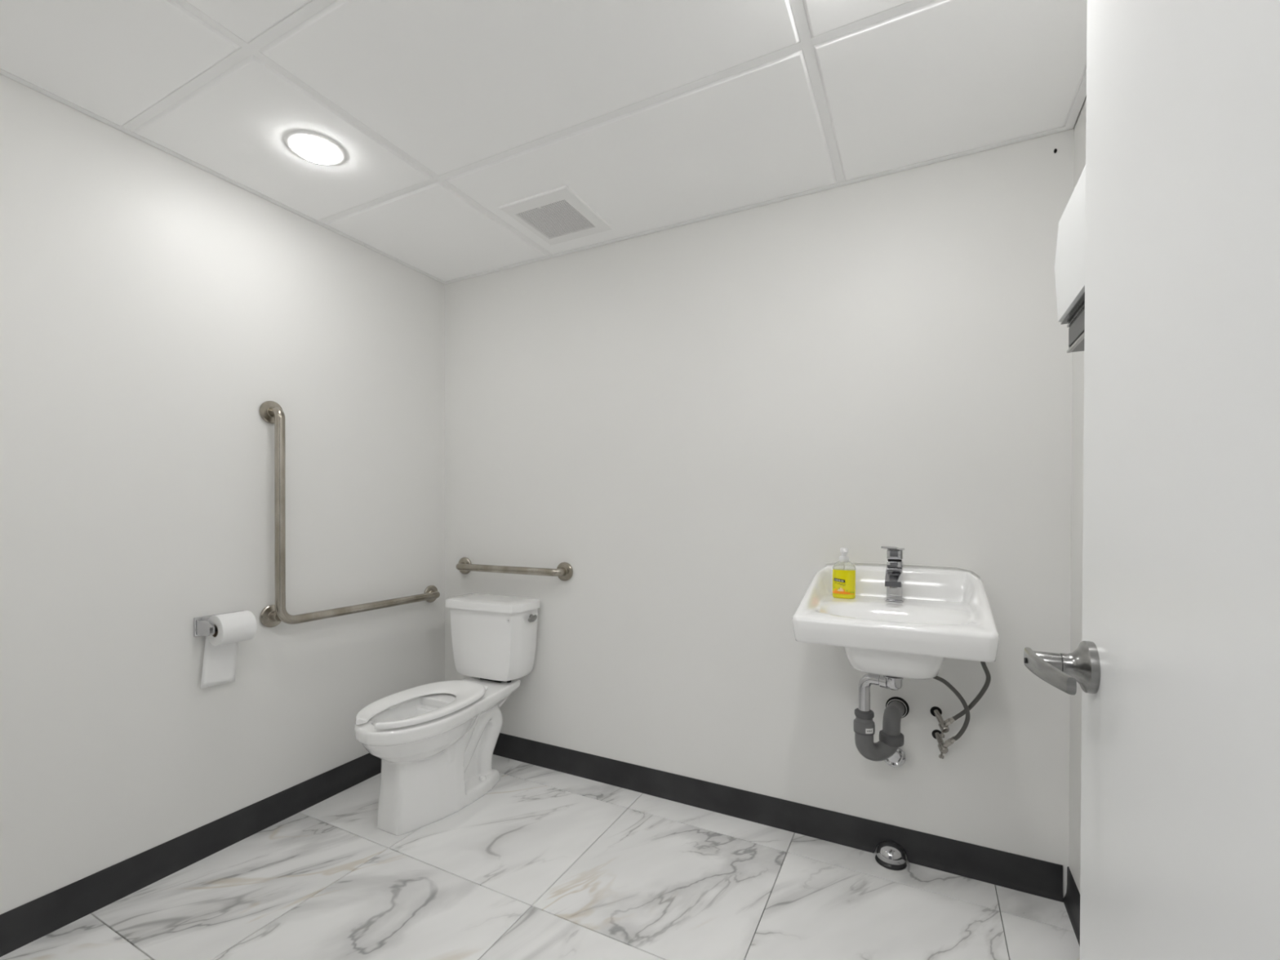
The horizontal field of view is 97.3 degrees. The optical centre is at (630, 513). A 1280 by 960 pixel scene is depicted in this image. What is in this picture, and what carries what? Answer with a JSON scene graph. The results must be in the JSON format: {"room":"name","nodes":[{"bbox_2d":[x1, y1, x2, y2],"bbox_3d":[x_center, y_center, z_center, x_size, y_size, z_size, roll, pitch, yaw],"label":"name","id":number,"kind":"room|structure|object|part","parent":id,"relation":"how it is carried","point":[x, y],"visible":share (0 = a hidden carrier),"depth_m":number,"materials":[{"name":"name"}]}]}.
{"room":"public restroom","nodes":[
{"label":"public restroom","id":0,"kind":"room"},
{"bbox_2d":[0,73,444,914],"bbox_3d":[-1.473,-0.162,1.922,0.120,2.620,2.350,0,0,27],"label":"wall","id":1,"kind":"structure","parent":0,"point":[152,303],"depth_m":1.82,"materials":[{"name":"white paint"}]},
{"bbox_2d":[0,752,381,956],"bbox_3d":[-1.424,1.097,1.884,0.014,0.104,2.116,0,0,27],"label":"baseboard","id":2,"kind":"structure","parent":1,"relation":"attached to","point":[20,926],"depth_m":1.79,"materials":[{"name":"plastic"}]},
{"bbox_2d":[193,610,242,636],"bbox_3d":[-1.366,0.374,1.903,0.092,0.064,0.154,0,0,27],"label":"toilet paper holder","id":3,"kind":"object","parent":1,"relation":"attached to","point":[202,627],"visible":0.44,"depth_m":1.84,"materials":[{"name":"silver metal"}]},
{"bbox_3d":[-1.393,0.375,1.843,0.083,0.048,0.015,0,0,27],"label":"arm","id":4,"kind":"part","parent":3,"relation":"part of","materials":[{"name":"silver metal"}]},
{"bbox_2d":[200,610,257,688],"bbox_3d":[-1.347,0.457,1.887,0.101,0.247,0.125,0,0,27],"label":"toilet paper","id":5,"kind":"object","parent":3,"relation":"on","point":[220,652],"visible":0.91,"depth_m":1.88,"materials":[{"name":"white paper"}]},
{"bbox_2d":[0,68,446,284],"bbox_3d":[-1.413,-1.147,1.873,0.022,0.003,2.130,0,0,27],"label":"trim","id":6,"kind":"structure","parent":1,"relation":"attached to","point":[2,72],"depth_m":1.82,"materials":[{"name":"white"}]},
{"bbox_2d":[258,400,439,627],"bbox_3d":[-1.120,0.009,2.395,0.073,0.851,0.840,0,0,27],"label":"grab bar","id":7,"kind":"object","parent":1,"relation":"attached to","point":[270,411],"visible":1,"depth_m":2.05,"materials":[{"name":"silver metal"}]},
{"bbox_2d":[0,754,1079,959],"bbox_3d":[-0.148,1.214,0.009,4.246,0.100,4.542,0,0,27],"label":"floor","id":8,"kind":"structure","parent":0,"point":[547,864],"depth_m":1.69,"materials":[{"name":"grey tile"}]},
{"bbox_2d":[354,593,540,835],"bbox_3d":[-0.758,0.766,2.292,0.432,0.761,0.779,0,0,27],"label":"toilet","id":9,"kind":"object","parent":8,"relation":"on","point":[435,743],"visible":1,"depth_m":2.24,"materials":[{"name":"white ceramic"}]},
{"bbox_3d":[-0.799,0.729,2.180,0.334,0.023,0.530,0,0,27],"label":"seat","id":10,"kind":"part","parent":9,"relation":"part of","materials":[{"name":"white plastic"}]},
{"bbox_3d":[-0.632,0.404,2.546,0.419,0.039,0.208,0,0,27],"label":"tank lid","id":11,"kind":"part","parent":9,"relation":"part of","materials":[{"name":"white ceramic"}]},
{"bbox_3d":[-0.630,0.576,2.553,0.392,0.306,0.194,0,0,27],"label":"tank","id":12,"kind":"part","parent":9,"relation":"part of","materials":[{"name":"white ceramic"}]},
{"bbox_3d":[-0.429,0.460,2.469,0.012,0.028,0.058,0,0,25],"label":"lever arm","id":13,"kind":"part","parent":9,"relation":"part of","materials":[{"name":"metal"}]},
{"bbox_2d":[875,841,906,870],"bbox_3d":[0.864,1.127,1.869,0.096,0.053,0.102,0,0,27],"label":"door stop","id":14,"kind":"object","parent":8,"relation":"on","point":[890,855],"visible":1,"depth_m":1.85,"materials":[{"name":"silver metal"}]},
{"bbox_2d":[0,0,1087,281],"bbox_3d":[-0.301,-1.288,1.297,2.526,0.305,2.130,0,0,27],"label":"ceiling","id":15,"kind":"structure","parent":0,"point":[444,114],"depth_m":1.51,"materials":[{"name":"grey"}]},
{"bbox_2d":[284,130,346,165],"bbox_3d":[-0.982,-1.133,1.758,0.170,0.014,0.170,0,0,27],"label":"recessed light","id":16,"kind":"object","parent":15,"relation":"in","point":[313,147],"visible":1,"depth_m":1.74,"materials":[{"name":"white plastic"}]},
{"bbox_2d":[291,135,340,164],"bbox_3d":[-0.982,-1.132,1.758,0.134,0.013,0.134,0,0,27],"label":"diffuser","id":17,"kind":"object","parent":16,"relation":"attached to","point":[318,149],"depth_m":1.74,"materials":[{"name":"white plastic"}]},
{"bbox_2d":[497,185,613,244],"bbox_3d":[-0.281,-1.138,2.172,0.304,0.008,0.336,0,0,27],"label":"ceiling vent","id":18,"kind":"object","parent":15,"relation":"in","point":[557,215],"visible":1,"depth_m":2.15,"materials":[{"name":"white"}]},
{"bbox_2d":[515,200,594,238],"bbox_3d":[-0.289,-1.136,2.181,0.222,0.001,0.219,0,0,27],"label":"grille","id":19,"kind":"object","parent":18,"relation":"attached to","point":[553,219],"depth_m":2.18,"materials":[{"name":"white metal"}]},
{"bbox_2d":[444,126,1074,897],"bbox_3d":[0.214,-0.161,2.303,2.526,2.620,0.122,0,0,27],"label":"wall","id":20,"kind":"structure","parent":0,"point":[697,420],"depth_m":2.06,"materials":[{"name":"white paint"}]},
{"bbox_2d":[455,557,573,581],"bbox_3d":[-0.568,0.256,2.602,0.670,0.085,0.073,0,0,27],"label":"grab bar","id":21,"kind":"object","parent":20,"relation":"attached to","point":[564,571],"visible":1,"depth_m":2.53,"materials":[{"name":"silver metal"}]},
{"bbox_2d":[444,125,1065,283],"bbox_3d":[0.182,-1.146,2.235,2.479,0.003,0.022,0,0,27],"label":"trim","id":22,"kind":"structure","parent":20,"relation":"attached to","point":[1061,128],"depth_m":2.02,"materials":[{"name":"white"}]},
{"bbox_2d":[493,733,1063,902],"bbox_3d":[0.174,1.097,2.256,2.511,0.104,0.014,0,0,27],"label":"baseboard","id":23,"kind":"structure","parent":20,"relation":"attached to","point":[1036,877],"depth_m":2.02,"materials":[{"name":"plastic"}]},
{"bbox_2d":[884,747,905,767],"bbox_3d":[0.880,0.815,1.884,0.072,0.072,0.023,0,0,27],"label":"wall cap","id":24,"kind":"object","parent":20,"relation":"attached to","point":[897,759],"visible":0.71,"depth_m":1.88,"materials":[{"name":"silver metal"}]},
{"bbox_2d":[791,561,999,679],"bbox_3d":[0.781,0.321,1.686,0.500,0.306,0.462,0,0,27],"label":"sink","id":25,"kind":"object","parent":20,"relation":"attached to","point":[943,614],"visible":0.95,"depth_m":1.58,"materials":[{"name":"white ceramic"}]},
{"bbox_2d":[832,547,855,599],"bbox_3d":[0.700,0.195,1.849,0.072,0.164,0.062,0,0,27],"label":"soap bottle","id":26,"kind":"object","parent":25,"relation":"on","point":[843,571],"visible":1,"depth_m":1.84,"materials":[{"name":"yellow plastic"}]},
{"bbox_2d":[853,673,906,761],"bbox_3d":[0.794,0.623,1.791,0.146,0.298,0.265,0,0,27],"label":"drain pipe","id":27,"kind":"object","parent":25,"relation":"attached to","point":[891,737],"visible":0.93,"depth_m":1.73,"materials":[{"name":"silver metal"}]},
{"bbox_3d":[0.851,0.661,1.821,0.051,0.093,0.160,0,0,32],"label":"trap arm","id":28,"kind":"part","parent":27,"relation":"part of","materials":[{"name":"grey plastic"}]},
{"bbox_2d":[884,675,902,678],"bbox_3d":[0.784,0.480,1.680,0.060,0.006,0.060,0,0,27],"label":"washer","id":29,"kind":"object","parent":27,"relation":"in","point":[886,677],"depth_m":1.66,"materials":[{"name":"silver metal"}]},
{"bbox_2d":[880,546,904,602],"bbox_3d":[0.816,0.191,1.757,0.064,0.177,0.145,0,0,27],"label":"faucet","id":30,"kind":"object","parent":25,"relation":"on","point":[894,571],"visible":1,"depth_m":1.77,"materials":[{"name":"silver metal"}]},
{"bbox_3d":[0.829,0.109,1.780,0.045,0.014,0.084,0,1,41],"label":"lever","id":31,"kind":"part","parent":30,"relation":"part of","materials":[{"name":"silver metal"}]},
{"bbox_3d":[0.811,0.191,1.735,0.045,0.058,0.100,0,0,27],"label":"spout","id":32,"kind":"part","parent":30,"relation":"part of","materials":[{"name":"silver metal"}]},
{"bbox_3d":[0.842,0.130,1.795,0.045,0.028,0.044,0,0,27],"label":"handle","id":33,"kind":"part","parent":30,"relation":"part of","materials":[{"name":"silver metal"}]},
{"bbox_3d":[0.842,0.276,1.796,0.051,0.006,0.052,0,0,27],"label":"plate","id":34,"kind":"part","parent":30,"relation":"part of","materials":[{"name":"silver metal"}]},
{"bbox_2d":[932,675,969,759],"bbox_3d":[0.949,0.604,1.758,0.153,0.346,0.129,0,0,-15],"label":"supply hose","id":35,"kind":"object","parent":25,"relation":"attached to","point":[943,747],"visible":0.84,"depth_m":1.73,"materials":[{"name":"grey rubber"}]},
{"bbox_3d":[0.982,0.762,1.780,0.015,0.029,0.026,0,0,27],"label":"valve handle","id":36,"kind":"part","parent":35,"relation":"part of","materials":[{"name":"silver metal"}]},
{"bbox_2d":[933,661,991,737],"bbox_3d":[1.017,0.552,1.754,0.056,0.318,0.175,0,0,-29],"label":"supply hose","id":37,"kind":"object","parent":20,"relation":"attached to","point":[944,725],"visible":0.86,"depth_m":1.74,"materials":[{"name":"grey rubber"}]},
{"bbox_3d":[0.985,0.696,1.780,0.015,0.029,0.026,0,0,27],"label":"valve handle","id":38,"kind":"part","parent":37,"relation":"part of","materials":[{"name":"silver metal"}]},
{"bbox_2d":[1068,95,1086,893],"bbox_3d":[0.876,-0.149,0.706,0.120,2.620,2.350,0,0,27],"label":"wall","id":39,"kind":"structure","parent":0,"point":[1077,403],"depth_m":1.61,"materials":[{"name":"white paint"}]},
{"bbox_2d":[1054,165,1085,352],"bbox_3d":[0.835,-0.518,0.933,0.165,0.414,0.300,0,0,27],"label":"paper towel dispenser","id":40,"kind":"object","parent":39,"relation":"attached to","point":[1069,263],"visible":0.2,"depth_m":1.00,"materials":[{"name":"white plastic"}]},
{"bbox_2d":[1061,291,1084,352],"bbox_3d":[0.839,-0.340,0.932,0.154,0.059,0.296,0,0,27],"label":"tray","id":41,"kind":"object","parent":40,"relation":"on","point":[1073,313],"depth_m":1.03,"materials":[{"name":"metal"}]},
{"bbox_2d":[1062,866,1079,946],"bbox_3d":[0.809,1.109,0.736,0.014,0.104,2.130,0,0,27],"label":"baseboard","id":42,"kind":"structure","parent":39,"relation":"attached to","point":[1072,898],"depth_m":1.60,"materials":[{"name":"plastic"}]},
{"bbox_2d":[1064,70,1086,130],"bbox_3d":[0.808,-1.134,0.724,0.022,0.003,2.130,0,0,27],"label":"trim","id":43,"kind":"structure","parent":39,"relation":"attached to","point":[1081,95],"depth_m":1.57,"materials":[{"name":"white"}]},
{"bbox_2d":[1023,0,1279,959],"bbox_3d":[0.430,0.134,0.356,0.191,2.033,0.932,0,0,27],"label":"door","id":44,"kind":"structure","parent":39,"relation":"in","point":[1175,665],"depth_m":0.49,"materials":[{"name":"white"}]},
{"bbox_3d":[0.522,0.197,0.709,0.014,0.027,0.132,0,0,17],"label":"lever","id":45,"kind":"part","parent":44,"relation":"part of","materials":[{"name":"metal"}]},
{"bbox_3d":[0.582,0.199,0.735,0.034,0.066,0.066,0,0,27],"label":"handle","id":46,"kind":"part","parent":44,"relation":"part of","materials":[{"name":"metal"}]}
]}

